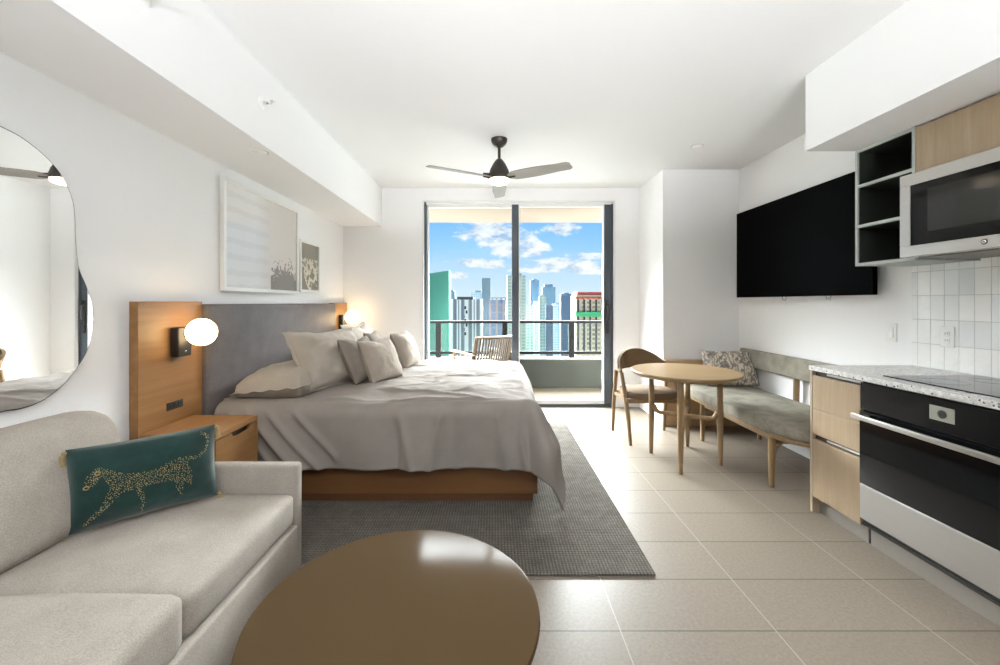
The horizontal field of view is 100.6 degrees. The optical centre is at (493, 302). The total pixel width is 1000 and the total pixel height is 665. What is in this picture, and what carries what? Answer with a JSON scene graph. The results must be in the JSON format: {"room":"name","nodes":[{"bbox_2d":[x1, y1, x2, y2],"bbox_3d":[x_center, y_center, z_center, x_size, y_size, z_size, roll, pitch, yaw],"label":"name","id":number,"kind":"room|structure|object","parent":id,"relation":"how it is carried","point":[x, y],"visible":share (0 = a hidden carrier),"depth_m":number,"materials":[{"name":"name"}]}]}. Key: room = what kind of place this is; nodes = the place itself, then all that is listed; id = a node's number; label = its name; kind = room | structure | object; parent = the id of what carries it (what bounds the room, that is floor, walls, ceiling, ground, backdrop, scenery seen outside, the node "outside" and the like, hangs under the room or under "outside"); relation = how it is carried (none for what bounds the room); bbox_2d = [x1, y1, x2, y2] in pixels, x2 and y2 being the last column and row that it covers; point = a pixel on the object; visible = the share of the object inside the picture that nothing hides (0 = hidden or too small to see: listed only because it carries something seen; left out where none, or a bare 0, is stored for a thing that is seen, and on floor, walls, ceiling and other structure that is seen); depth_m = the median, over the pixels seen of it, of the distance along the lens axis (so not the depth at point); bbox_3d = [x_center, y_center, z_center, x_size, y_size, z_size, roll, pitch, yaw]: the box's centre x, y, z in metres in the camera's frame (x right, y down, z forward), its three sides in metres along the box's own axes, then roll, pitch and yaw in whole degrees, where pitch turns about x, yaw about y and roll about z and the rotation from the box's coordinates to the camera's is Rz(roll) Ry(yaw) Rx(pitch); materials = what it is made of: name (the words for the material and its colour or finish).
{"room":"studio apartment","nodes":[
{"label":"studio apartment","id":0,"kind":"room"},
{"bbox_2d":[0,52,342,440],"bbox_3d":[-1.945,-0.061,0.515,0.120,2.743,9.670,0,0,0],"label":"wall","id":1,"kind":"structure","parent":0,"point":[146,203],"depth_m":2.09,"materials":[{"name":"paint"}]},
{"bbox_2d":[0,126,93,412],"bbox_3d":[-1.874,-0.121,1.496,0.018,1.129,0.882,0,0,0],"label":"wall mirror","id":2,"kind":"object","parent":1,"relation":"attached to","point":[46,307],"visible":1,"depth_m":1.69,"materials":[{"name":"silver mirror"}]},
{"bbox_2d":[220,176,298,293],"bbox_3d":[-1.867,-0.476,3.392,0.032,0.792,1.087,0,0,0],"label":"framed picture","id":3,"kind":"object","parent":1,"relation":"attached to","point":[259,233],"visible":1,"depth_m":3.26,"materials":[{"name":"white paper"}]},
{"bbox_2d":[299,239,319,292],"bbox_3d":[-1.867,-0.356,4.197,0.032,0.511,0.445,0,0,0],"label":"framed picture","id":4,"kind":"object","parent":1,"relation":"attached to","point":[309,252],"visible":0.8,"depth_m":4.19,"materials":[{"name":"white paper"}]},
{"bbox_2d":[302,242,317,289],"bbox_3d":[-1.871,-0.356,4.197,0.016,0.459,0.393,0,0,0],"label":"artwork","id":5,"kind":"object","parent":4,"relation":"attached to","point":[309,249],"depth_m":4.19},
{"bbox_2d":[0,0,381,225],"bbox_3d":[-1.643,-1.194,0.495,0.485,0.478,9.390,0,0,0],"label":"ceiling soffit","id":6,"kind":"structure","parent":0,"point":[170,67],"depth_m":2.04,"materials":[{"name":"paint"}]},
{"bbox_2d":[140,0,151,6],"bbox_3d":[-1.363,-1.225,1.660,0.075,0.072,0.072,0,0,0],"label":"sprinkler","id":7,"kind":"object","parent":6,"relation":"attached to","point":[148,3],"visible":1,"depth_m":1.67,"materials":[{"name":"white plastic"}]},
{"bbox_2d":[250,149,268,154],"bbox_3d":[-1.487,-0.952,2.630,0.106,0.007,0.106,0,0,0],"label":"cover plate","id":8,"kind":"object","parent":6,"relation":"attached to","point":[255,151],"visible":1,"depth_m":2.62,"materials":[{"name":"white plastic"}]},
{"bbox_2d":[259,96,275,108],"bbox_3d":[-1.363,-1.205,2.504,0.075,0.072,0.072,0,0,0],"label":"sprinkler","id":9,"kind":"object","parent":6,"relation":"attached to","point":[262,102],"visible":1,"depth_m":2.50,"materials":[{"name":"white plastic"}]},
{"bbox_2d":[343,188,639,406],"bbox_3d":[-0.033,-0.061,5.270,3.705,2.743,0.160,0,0,0],"label":"wall","id":10,"kind":"structure","parent":0,"point":[382,265],"depth_m":5.19,"materials":[{"name":"paint"}]},
{"bbox_2d":[424,202,612,406],"bbox_3d":[0.311,0.022,5.255,2.378,2.575,0.170,0,0,0],"label":"door","id":11,"kind":"structure","parent":10,"relation":"in","point":[607,207],"depth_m":5.22,"materials":[{"name":"metal"}]},
{"bbox_2d":[422,200,615,368],"bbox_3d":[0.311,0.013,5.184,2.414,2.593,0.012,0,0,0],"label":"trim","id":12,"kind":"structure","parent":10,"relation":"attached to","point":[422,200],"depth_m":5.18,"materials":[{"name":"white metal"}]},
{"bbox_2d":[429,207,601,222],"bbox_3d":[0.300,-1.383,5.985,5.800,0.215,1.270,0,0,0],"label":"ceiling","id":13,"kind":"structure","parent":0,"point":[527,214],"depth_m":6.08,"materials":[{"name":"beige paint"}]},
{"bbox_2d":[199,0,908,187],"bbox_3d":[0.378,-1.493,0.515,4.765,0.120,9.670,0,0,0],"label":"ceiling","id":14,"kind":"structure","parent":0,"point":[621,92],"depth_m":2.62,"materials":[{"name":"paint"}]},
{"bbox_2d":[426,136,572,197],"bbox_3d":[0.041,-1.232,3.783,1.180,0.403,1.035,0,0,0],"label":"ceiling fan","id":15,"kind":"object","parent":14,"relation":"hanging from","point":[499,176],"visible":1,"depth_m":3.56,"materials":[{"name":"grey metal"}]},
{"bbox_2d":[691,144,703,147],"bbox_3d":[1.860,-1.429,3.800,0.106,0.007,0.106,0,0,0],"label":"cover plate","id":16,"kind":"object","parent":14,"relation":"attached to","point":[695,145],"visible":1,"depth_m":3.79,"materials":[{"name":"white plastic"}]},
{"bbox_2d":[532,388,601,398],"bbox_3d":[0.300,1.390,5.985,5.800,0.120,1.270,0,0,0],"label":"floor","id":17,"kind":"structure","parent":0,"point":[539,393],"depth_m":6.07,"materials":[{"name":"tile"}]},
{"bbox_2d":[451,335,511,360],"bbox_3d":[-0.142,0.890,5.851,0.680,0.880,0.730,0,0,-32],"label":"balcony chair","id":18,"kind":"object","parent":17,"relation":"on","point":[505,352],"visible":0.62,"depth_m":5.59,"materials":[{"name":"beige wicker"}]},
{"bbox_2d":[520,360,601,387],"bbox_3d":[0.300,1.110,6.530,5.800,0.440,0.140,0,0,0],"label":"curb","id":19,"kind":"object","parent":17,"relation":"on","point":[540,373],"depth_m":6.46,"materials":[{"name":"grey concrete"}]},
{"bbox_2d":[429,357,601,359],"bbox_3d":[0.300,0.875,6.530,5.800,0.030,0.170,0,0,0],"label":"trim","id":20,"kind":"structure","parent":19,"relation":"on","point":[457,358],"depth_m":6.45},
{"bbox_2d":[429,321,601,357],"bbox_3d":[0.300,0.573,6.520,5.800,0.575,0.080,0,0,0],"label":"balcony railing","id":21,"kind":"object","parent":20,"relation":"on","point":[438,352],"visible":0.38,"depth_m":6.48,"materials":[{"name":"black metal"}]},
{"bbox_2d":[230,407,999,664],"bbox_3d":[0.378,1.360,0.515,4.765,0.100,9.670,0,0,0],"label":"floor","id":22,"kind":"structure","parent":0,"point":[744,568],"depth_m":1.94,"materials":[{"name":"tile"}]},
{"bbox_2d":[0,411,301,664],"bbox_3d":[-1.397,0.891,0.861,0.961,0.837,2.322,0,0,0],"label":"sofa","id":23,"kind":"object","parent":22,"relation":"on","point":[180,584],"visible":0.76,"depth_m":1.44,"materials":[{"name":"beige fabric"}]},
{"bbox_2d":[0,411,121,573],"bbox_3d":[-1.734,0.692,1.438,0.287,0.430,0.955,0,0,0],"label":"cushion","id":24,"kind":"object","parent":23,"relation":"on","point":[35,506],"depth_m":1.51,"materials":[{"name":"beige fabric"}]},
{"bbox_2d":[0,593,181,664],"bbox_3d":[-1.320,0.951,0.828,0.807,0.201,0.855,0,0,0],"label":"seat cushion","id":25,"kind":"object","parent":23,"relation":"on","point":[76,628],"depth_m":1.11,"materials":[{"name":"beige fabric"}]},
{"bbox_2d":[58,424,223,542],"bbox_3d":[-1.459,0.731,1.752,0.150,0.321,0.532,0,0,45],"label":"lumbar pillow","id":26,"kind":"object","parent":23,"relation":"on","point":[112,482],"visible":1,"depth_m":1.69,"materials":[{"name":"green fabric"}]},
{"bbox_2d":[0,495,292,638],"bbox_3d":[-1.327,0.969,1.611,0.793,0.164,0.702,0,0,0],"label":"seat cushion","id":27,"kind":"object","parent":23,"relation":"on","point":[204,552],"depth_m":1.48,"materials":[{"name":"beige fabric"}]},
{"bbox_2d":[129,302,346,439],"bbox_3d":[-1.841,0.652,3.662,0.082,1.315,3.044,0,0,0],"label":"headboard","id":28,"kind":"object","parent":22,"relation":"on","point":[249,339],"visible":0.52,"depth_m":2.60,"materials":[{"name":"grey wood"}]},
{"bbox_2d":[167,399,182,410],"bbox_3d":[-1.832,0.588,2.385,0.006,0.044,0.120,0,0,0],"label":"power outlet","id":29,"kind":"object","parent":28,"relation":"attached to","point":[179,403],"visible":1,"depth_m":2.38,"materials":[{"name":"black plastic"}]},
{"bbox_2d":[170,318,217,356],"bbox_3d":[-1.730,0.203,2.420,0.209,0.219,0.158,0,0,0],"label":"wall sconce","id":30,"kind":"object","parent":28,"relation":"attached to","point":[200,332],"visible":1,"depth_m":2.36,"materials":[{"name":"white glass"}]},
{"bbox_2d":[140,415,257,461],"bbox_3d":[-1.637,0.858,2.337,0.393,0.345,0.385,0,0,0],"label":"nightstand","id":31,"kind":"object","parent":28,"relation":"attached to","point":[238,441],"visible":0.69,"depth_m":2.35,"materials":[{"name":"orange wood"}]},
{"bbox_2d":[339,311,358,328],"bbox_3d":[-1.730,0.207,4.975,0.209,0.219,0.158,0,0,0],"label":"wall sconce","id":32,"kind":"object","parent":28,"relation":"attached to","point":[351,317],"visible":0.92,"depth_m":4.92,"materials":[{"name":"white glass"}]},
{"bbox_2d":[231,530,539,664],"bbox_3d":[-0.282,1.100,1.215,0.830,0.420,0.830,0,0,0],"label":"coffee table","id":33,"kind":"object","parent":22,"relation":"on","point":[410,597],"visible":1,"depth_m":1.21,"materials":[{"name":"brown wood"}]},
{"bbox_2d":[299,422,655,575],"bbox_3d":[-0.422,1.303,3.243,2.395,0.012,2.515,0,0,0],"label":"area rug","id":34,"kind":"object","parent":22,"relation":"on","point":[590,536],"visible":0.44,"depth_m":2.42,"materials":[{"name":"grey carpet"}]},
{"bbox_2d":[302,468,537,500],"bbox_3d":[-0.756,1.003,3.670,2.082,0.586,1.930,0,0,0],"label":"bed","id":35,"kind":"object","parent":34,"relation":"on","point":[464,484],"visible":0.04,"depth_m":2.71,"materials":[{"name":"orange wood"}]},
{"bbox_2d":[214,358,565,509],"bbox_3d":[-0.661,0.934,3.663,2.262,0.687,2.342,0,0,0],"label":"duvet","id":36,"kind":"object","parent":35,"relation":"on","point":[442,413],"visible":0.73,"depth_m":2.64,"materials":[{"name":"fabric"}]},
{"bbox_2d":[229,360,313,397],"bbox_3d":[-1.500,0.534,3.130,0.487,0.210,0.808,0,0,0],"label":"sleeping pillow","id":37,"kind":"object","parent":36,"relation":"on","point":[285,379],"visible":0.59,"depth_m":2.77,"materials":[{"name":"fabric"}]},
{"bbox_2d":[282,327,357,393],"bbox_3d":[-1.249,0.419,3.200,0.321,0.420,0.664,0,0,27],"label":"sham pillow","id":38,"kind":"object","parent":36,"relation":"on","point":[319,353],"visible":0.7,"depth_m":3.02,"materials":[{"name":"fabric"}]},
{"bbox_2d":[337,336,369,384],"bbox_3d":[-1.044,0.442,3.270,0.220,0.329,0.400,0,0,15],"label":"throw cushion","id":39,"kind":"object","parent":36,"relation":"on","point":[349,351],"visible":0.62,"depth_m":3.10,"materials":[{"name":"beige fabric"}]},
{"bbox_2d":[340,321,372,339],"bbox_3d":[-1.256,0.409,4.080,0.280,0.425,0.710,0,0,0],"label":"sham pillow","id":40,"kind":"object","parent":36,"relation":"on","point":[362,328],"visible":0.22,"depth_m":3.94,"materials":[{"name":"fabric"}]},
{"bbox_2d":[363,330,382,341],"bbox_3d":[-1.056,0.435,3.800,0.219,0.345,0.427,0,0,0],"label":"throw cushion","id":41,"kind":"object","parent":36,"relation":"on","point":[374,336],"visible":0.16,"depth_m":3.67,"materials":[{"name":"beige fabric"}]},
{"bbox_2d":[357,337,402,382],"bbox_3d":[-0.894,0.454,3.290,0.220,0.328,0.402,0,0,20],"label":"throw cushion","id":42,"kind":"object","parent":36,"relation":"on","point":[380,359],"visible":0.98,"depth_m":3.17,"materials":[{"name":"beige fabric"}]},
{"bbox_2d":[390,331,419,367],"bbox_3d":[-0.854,0.449,4.019,0.235,0.328,0.405,0,0,9],"label":"throw cushion","id":43,"kind":"object","parent":36,"relation":"on","point":[404,343],"visible":0.82,"depth_m":3.87,"materials":[{"name":"beige fabric"}]},
{"bbox_2d":[611,348,677,445],"bbox_3d":[1.480,0.895,4.072,0.564,0.834,0.561,0,0,0],"label":"dining chair","id":44,"kind":"object","parent":22,"relation":"on","point":[638,393],"visible":0.8,"depth_m":4.08,"materials":[{"name":"brown wood"}]},
{"bbox_2d":[619,384,676,399],"bbox_3d":[1.480,0.865,4.015,0.472,0.060,0.430,0,0,0],"label":"seat cushion","id":45,"kind":"object","parent":44,"relation":"on","point":[633,391],"depth_m":3.88,"materials":[{"name":"brown fabric"}]},
{"bbox_2d":[630,363,744,474],"bbox_3d":[1.595,0.939,3.475,0.864,0.742,0.864,0,0,0],"label":"dining table","id":46,"kind":"object","parent":22,"relation":"on","point":[680,373],"visible":1,"depth_m":3.33,"materials":[{"name":"brown wood"}]},
{"bbox_2d":[662,359,739,425],"bbox_3d":[2.203,0.960,4.426,0.795,0.700,0.081,0,0,0],"label":"base cabinet","id":47,"kind":"object","parent":22,"relation":"on","point":[695,406],"visible":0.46,"depth_m":4.38,"materials":[{"name":"brown wood"}]},
{"bbox_2d":[684,348,835,487],"bbox_3d":[2.271,0.890,3.487,0.692,0.840,1.715,0,0,0],"label":"bench","id":48,"kind":"object","parent":22,"relation":"on","point":[779,419],"visible":0.52,"depth_m":3.41,"materials":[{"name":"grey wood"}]},
{"bbox_2d":[700,350,759,385],"bbox_3d":[2.366,0.657,4.170,0.527,0.342,0.184,0,0,0],"label":"pillow","id":49,"kind":"object","parent":48,"relation":"on","point":[740,361],"visible":0.66,"depth_m":4.12,"materials":[{"name":"fabric"}]},
{"bbox_2d":[684,383,809,442],"bbox_3d":[2.240,0.875,3.487,0.630,0.086,1.715,0,0,0],"label":"seat cushion","id":50,"kind":"object","parent":48,"relation":"on","point":[775,416],"depth_m":3.29,"materials":[{"name":"grey fabric"}]},
{"bbox_2d":[810,370,870,542],"bbox_3d":[2.310,0.868,2.437,0.636,0.884,0.359,0,0,0],"label":"base cabinet","id":51,"kind":"object","parent":22,"relation":"on","point":[834,435],"visible":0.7,"depth_m":2.43,"materials":[{"name":"brown wood"}]},
{"bbox_2d":[850,382,999,606],"bbox_3d":[2.276,0.818,1.871,0.704,0.784,0.762,0,0,0],"label":"oven","id":52,"kind":"object","parent":22,"relation":"on","point":[930,465],"visible":0.99,"depth_m":1.87,"materials":[{"name":"black metal"}]},
{"bbox_2d":[871,530,999,626],"bbox_3d":[2.043,1.263,1.371,0.012,0.094,1.743,0,0,0],"label":"toe kick","id":53,"kind":"object","parent":22,"relation":"on","point":[987,609],"visible":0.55,"depth_m":1.89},
{"bbox_3d":[2.311,0.868,0.993,0.635,0.884,0.986,0,0,0],"label":"base cabinet","id":54,"kind":"object","parent":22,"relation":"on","visible":0},
{"bbox_2d":[809,365,999,409],"bbox_3d":[2.309,0.410,1.561,0.644,0.028,2.122,0,0,0],"label":"countertop","id":55,"kind":"structure","parent":54,"relation":"on","point":[874,374],"depth_m":2.23,"materials":[{"name":"stone"}]},
{"bbox_2d":[883,375,999,397],"bbox_3d":[2.337,0.392,1.857,0.505,0.007,0.735,0,0,0],"label":"cooktop","id":56,"kind":"object","parent":55,"relation":"in","point":[981,385],"visible":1,"depth_m":2.02,"materials":[{"name":"black glass"}]},
{"bbox_2d":[640,169,738,422],"bbox_3d":[2.230,-0.061,4.910,0.820,2.743,0.880,0,0,0],"label":"wall column","id":57,"kind":"structure","parent":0,"point":[689,302],"depth_m":4.47,"materials":[{"name":"paint"}]},
{"bbox_2d":[739,133,999,458],"bbox_3d":[2.696,-0.061,0.515,0.128,2.743,9.670,0,0,0],"label":"wall","id":58,"kind":"structure","parent":0,"point":[843,329],"depth_m":2.96,"materials":[{"name":"paint"}]},
{"bbox_2d":[737,171,876,300],"bbox_3d":[2.591,-0.469,3.572,0.096,0.915,1.565,0,0,0],"label":"television","id":59,"kind":"object","parent":58,"relation":"attached to","point":[801,243],"visible":0.91,"depth_m":3.41,"materials":[{"name":"black plastic"}]},
{"bbox_2d":[886,323,896,341],"bbox_3d":[2.634,0.198,2.752,0.012,0.120,0.074,0,0,0],"label":"light switch","id":60,"kind":"object","parent":58,"relation":"attached to","point":[891,328],"visible":1,"depth_m":2.74,"materials":[{"name":"white plastic"}]},
{"bbox_2d":[855,126,980,265],"bbox_3d":[2.454,-0.591,2.429,0.355,0.726,0.373,0,0,0],"label":"wall shelf unit","id":61,"kind":"object","parent":58,"relation":"attached to","point":[880,165],"visible":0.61,"depth_m":2.60,"materials":[{"name":"grey laminate"}]},
{"bbox_2d":[940,326,954,347],"bbox_3d":[2.626,0.200,2.405,0.012,0.120,0.074,0,0,0],"label":"wall outlet","id":62,"kind":"object","parent":58,"relation":"attached to","point":[947,334],"visible":1,"depth_m":2.40,"materials":[{"name":"white plastic"}]},
{"bbox_2d":[943,331,949,335],"bbox_3d":[2.623,0.180,2.405,0.004,0.028,0.032,0,0,0],"label":"socket","id":63,"kind":"object","parent":62,"relation":"attached to","point":[945,333],"depth_m":2.40,"materials":[{"name":"white plastic"}]},
{"bbox_2d":[943,338,949,342],"bbox_3d":[2.623,0.220,2.405,0.004,0.028,0.032,0,0,0],"label":"socket","id":64,"kind":"object","parent":62,"relation":"attached to","point":[945,340],"depth_m":2.40,"materials":[{"name":"white plastic"}]},
{"bbox_2d":[916,93,999,171],"bbox_3d":[2.454,-0.814,1.865,0.355,0.268,0.751,0,0,0],"label":"upper cabinet","id":65,"kind":"object","parent":58,"relation":"attached to","point":[975,128],"visible":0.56,"depth_m":2.03,"materials":[{"name":"brown wood"}]},
{"bbox_2d":[900,146,999,257],"bbox_3d":[2.409,-0.457,1.865,0.444,0.441,0.751,0,0,0],"label":"microwave","id":66,"kind":"object","parent":65,"relation":"attached to","point":[951,209],"visible":1,"depth_m":1.99,"materials":[{"name":"metal"}]},
{"bbox_2d":[806,0,999,150],"bbox_3d":[2.304,-1.194,-0.790,0.673,0.478,6.820,0,0,0],"label":"wall","id":67,"kind":"structure","parent":0,"point":[926,61],"depth_m":2.03,"materials":[{"name":"paint"}]},
{"label":"outside","id":68,"kind":"structure","parent":0,"visible":0},
{"bbox_3d":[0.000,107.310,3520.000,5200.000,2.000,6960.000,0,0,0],"label":"ground","id":69,"kind":"structure","parent":68,"visible":0},
{"bbox_2d":[429,271,450,356],"bbox_3d":[-55.916,36.962,429.336,20.747,138.696,18.672,0,0,0],"label":"tower block","id":70,"kind":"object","parent":69,"relation":"on","point":[439,282],"visible":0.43,"depth_m":420.00,"materials":[{"name":"teal glass"}]},
{"bbox_2d":[451,290,455,298],"bbox_3d":[-73.373,42.545,706.831,15.181,127.529,13.663,0,0,0],"label":"tower block","id":71,"kind":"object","parent":69,"relation":"on","point":[453,293],"visible":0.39,"depth_m":699.93,"materials":[{"name":"concrete"}]},
{"bbox_2d":[451,297,482,356],"bbox_3d":[-25.181,50.559,392.024,28.386,111.502,27.047,0,0,0],"label":"tower block","id":72,"kind":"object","parent":69,"relation":"on","point":[463,335],"visible":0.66,"depth_m":379.99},
{"bbox_2d":[471,290,481,298],"bbox_3d":[-30.217,42.112,770.713,23.807,128.396,21.427,0,0,0],"label":"tower block","id":73,"kind":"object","parent":69,"relation":"on","point":[477,294],"visible":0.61,"depth_m":759.96,"materials":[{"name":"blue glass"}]},
{"bbox_2d":[482,278,490,355],"bbox_3d":[-11.952,34.263,645.899,13.108,144.093,11.798,0,0,0],"label":"tower block","id":74,"kind":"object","parent":69,"relation":"on","point":[486,282],"visible":0.5,"depth_m":639.95,"materials":[{"name":"glass"}]},
{"bbox_2d":[487,297,505,356],"bbox_3d":[2.849,50.500,437.910,19.220,111.620,16.819,0,0,0],"label":"tower block","id":75,"kind":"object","parent":69,"relation":"on","point":[496,308],"visible":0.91,"depth_m":429.95,"materials":[{"name":"glass"}]},
{"bbox_2d":[506,273,525,356],"bbox_3d":[24.940,36.928,469.477,21.060,138.765,18.954,0,0,0],"label":"tower block","id":76,"kind":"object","parent":69,"relation":"on","point":[508,278],"visible":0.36,"depth_m":460.04,"materials":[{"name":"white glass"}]},
{"bbox_2d":[526,304,532,356],"bbox_3d":[45.108,54.120,524.511,10.024,104.380,9.022,0,0,0],"label":"tower block","id":77,"kind":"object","parent":69,"relation":"on","point":[529,308],"visible":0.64,"depth_m":520.02,"materials":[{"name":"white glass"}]},
{"bbox_2d":[530,279,538,304],"bbox_3d":[67.753,33.602,696.360,14.133,145.416,12.719,0,0,0],"label":"tower block","id":78,"kind":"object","parent":69,"relation":"on","point":[534,284],"visible":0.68,"depth_m":689.92,"materials":[{"name":"blue glass"}]},
{"bbox_2d":[533,301,538,356],"bbox_3d":[51.807,52.251,503.253,7.229,108.117,6.506,0,0,0],"label":"tower block","id":79,"kind":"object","parent":69,"relation":"on","point":[535,303],"visible":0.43,"depth_m":499.98,"materials":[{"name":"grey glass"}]},
{"bbox_2d":[539,295,545,356],"bbox_3d":[56.386,48.569,483.383,7.518,115.482,6.766,0,0,0],"label":"tower block","id":80,"kind":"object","parent":69,"relation":"on","point":[542,298],"visible":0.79,"depth_m":480.00,"materials":[{"name":"green glass"}]},
{"bbox_2d":[541,284,554,304],"bbox_3d":[87.470,38.555,669.304,20.675,135.509,18.607,0,0,0],"label":"tower block","id":81,"kind":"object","parent":69,"relation":"on","point":[548,290],"visible":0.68,"depth_m":659.94,"materials":[{"name":"blue glass"}]},
{"bbox_2d":[545,305,552,356],"bbox_3d":[60.181,54.510,453.416,7.590,103.599,6.831,0,0,0],"label":"tower block","id":82,"kind":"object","parent":69,"relation":"on","point":[548,308],"visible":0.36,"depth_m":450.04,"materials":[{"name":"blue glass"}]},
{"bbox_2d":[552,303,559,356],"bbox_3d":[85.012,53.519,564.858,10.795,105.581,9.716,0,0,0],"label":"tower block","id":83,"kind":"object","parent":69,"relation":"on","point":[556,307],"visible":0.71,"depth_m":559.95,"materials":[{"name":"grey glass"}]},
{"bbox_2d":[560,293,570,356],"bbox_3d":[90.530,47.040,525.920,13.157,118.539,11.841,0,0,0],"label":"tower block","id":84,"kind":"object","parent":69,"relation":"on","point":[565,298],"visible":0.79,"depth_m":520.02,"materials":[{"name":"blue glass"}]},
{"bbox_2d":[571,292,601,356],"bbox_3d":[77.144,48.980,339.985,24.832,114.659,22.970,0,0,0],"label":"tower block","id":85,"kind":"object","parent":69,"relation":"on","point":[585,306],"visible":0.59,"depth_m":329.98,"materials":[{"name":"concrete"}]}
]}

